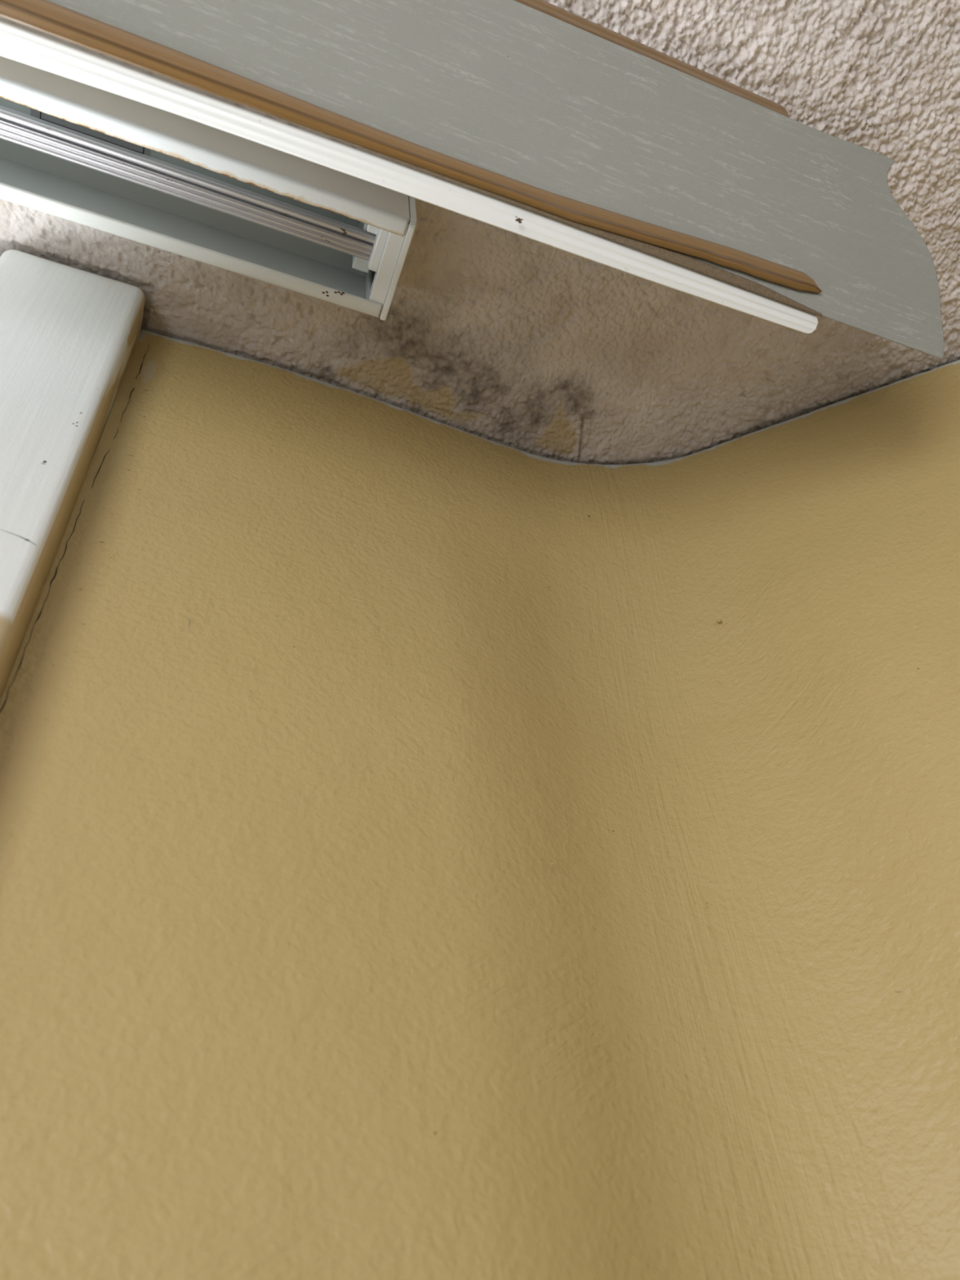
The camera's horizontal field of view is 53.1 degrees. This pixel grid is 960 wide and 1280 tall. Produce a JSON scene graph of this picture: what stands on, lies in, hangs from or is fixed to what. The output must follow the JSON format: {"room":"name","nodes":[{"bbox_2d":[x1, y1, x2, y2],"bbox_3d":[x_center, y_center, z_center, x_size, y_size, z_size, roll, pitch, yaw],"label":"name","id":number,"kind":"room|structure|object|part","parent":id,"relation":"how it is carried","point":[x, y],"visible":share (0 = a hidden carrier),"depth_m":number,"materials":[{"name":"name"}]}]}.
{"room":"bedroom","nodes":[
{"label":"bedroom","id":0,"kind":"room"},
{"bbox_2d":[0,329,925,1279],"bbox_3d":[0.060,0.730,-0.266,0.353,2.399,0.100,11,-48,-16],"label":"wall","id":1,"kind":"structure","parent":0,"point":[393,886],"depth_m":0.34,"materials":[{"name":"yellow paint"}]},
{"bbox_2d":[0,249,149,712],"bbox_3d":[-0.114,0.649,-0.363,0.076,2.398,0.027,12,-49,-17],"label":"trim","id":2,"kind":"structure","parent":1,"relation":"attached to","point":[69,335],"depth_m":0.41,"materials":[{"name":"white paint"}]},
{"bbox_2d":[0,0,959,464],"bbox_3d":[0.418,-1.263,-0.442,4.800,0.051,3.800,12,-49,-17],"label":"ceiling","id":3,"kind":"structure","parent":0,"point":[488,331],"depth_m":0.52,"materials":[{"name":"paint"}]},
{"bbox_2d":[0,55,417,320],"bbox_3d":[-0.264,-0.240,0.405,0.480,0.044,0.051,12,-49,-17],"label":"blind headrail","id":4,"kind":"object","parent":3,"relation":"attached to","point":[72,150],"visible":1,"depth_m":0.44,"materials":[{"name":"white metal"}]},
{"bbox_3d":[-0.270,-0.235,0.395,0.466,0.005,0.008,12,-49,-17],"label":"track rail","id":5,"kind":"part","parent":4,"relation":"part of","materials":[{"name":"metal"}]},
{"bbox_3d":[-0.267,-0.240,0.392,0.466,0.005,0.004,12,-49,-17],"label":"drive rod","id":6,"kind":"part","parent":4,"relation":"part of","materials":[{"name":"metal"}]},
{"bbox_2d":[651,360,959,1279],"bbox_3d":[1.040,0.471,-0.410,1.810,2.399,0.082,-18,-47,11],"label":"wall","id":7,"kind":"structure","parent":0,"point":[820,548],"depth_m":0.45,"materials":[{"name":"yellow paint"}]},
{"bbox_3d":[0.606,0.432,-2.201,4.800,0.050,3.800,12,-49,-17],"label":"floor","id":8,"kind":"structure","parent":0,"visible":0},
{"bbox_3d":[-0.242,0.149,-0.859,0.060,2.397,1.256,12,-49,-17],"label":"window","id":9,"kind":"structure","parent":8,"relation":"on","visible":0},
{"bbox_2d":[0,0,944,359],"bbox_3d":[-0.123,-0.239,0.365,0.720,0.103,0.097,12,-49,-17],"label":"blind valance","id":10,"kind":"object","parent":9,"relation":"attached to","point":[575,135],"visible":1,"depth_m":0.39,"materials":[{"name":"grey wood"}]}
]}

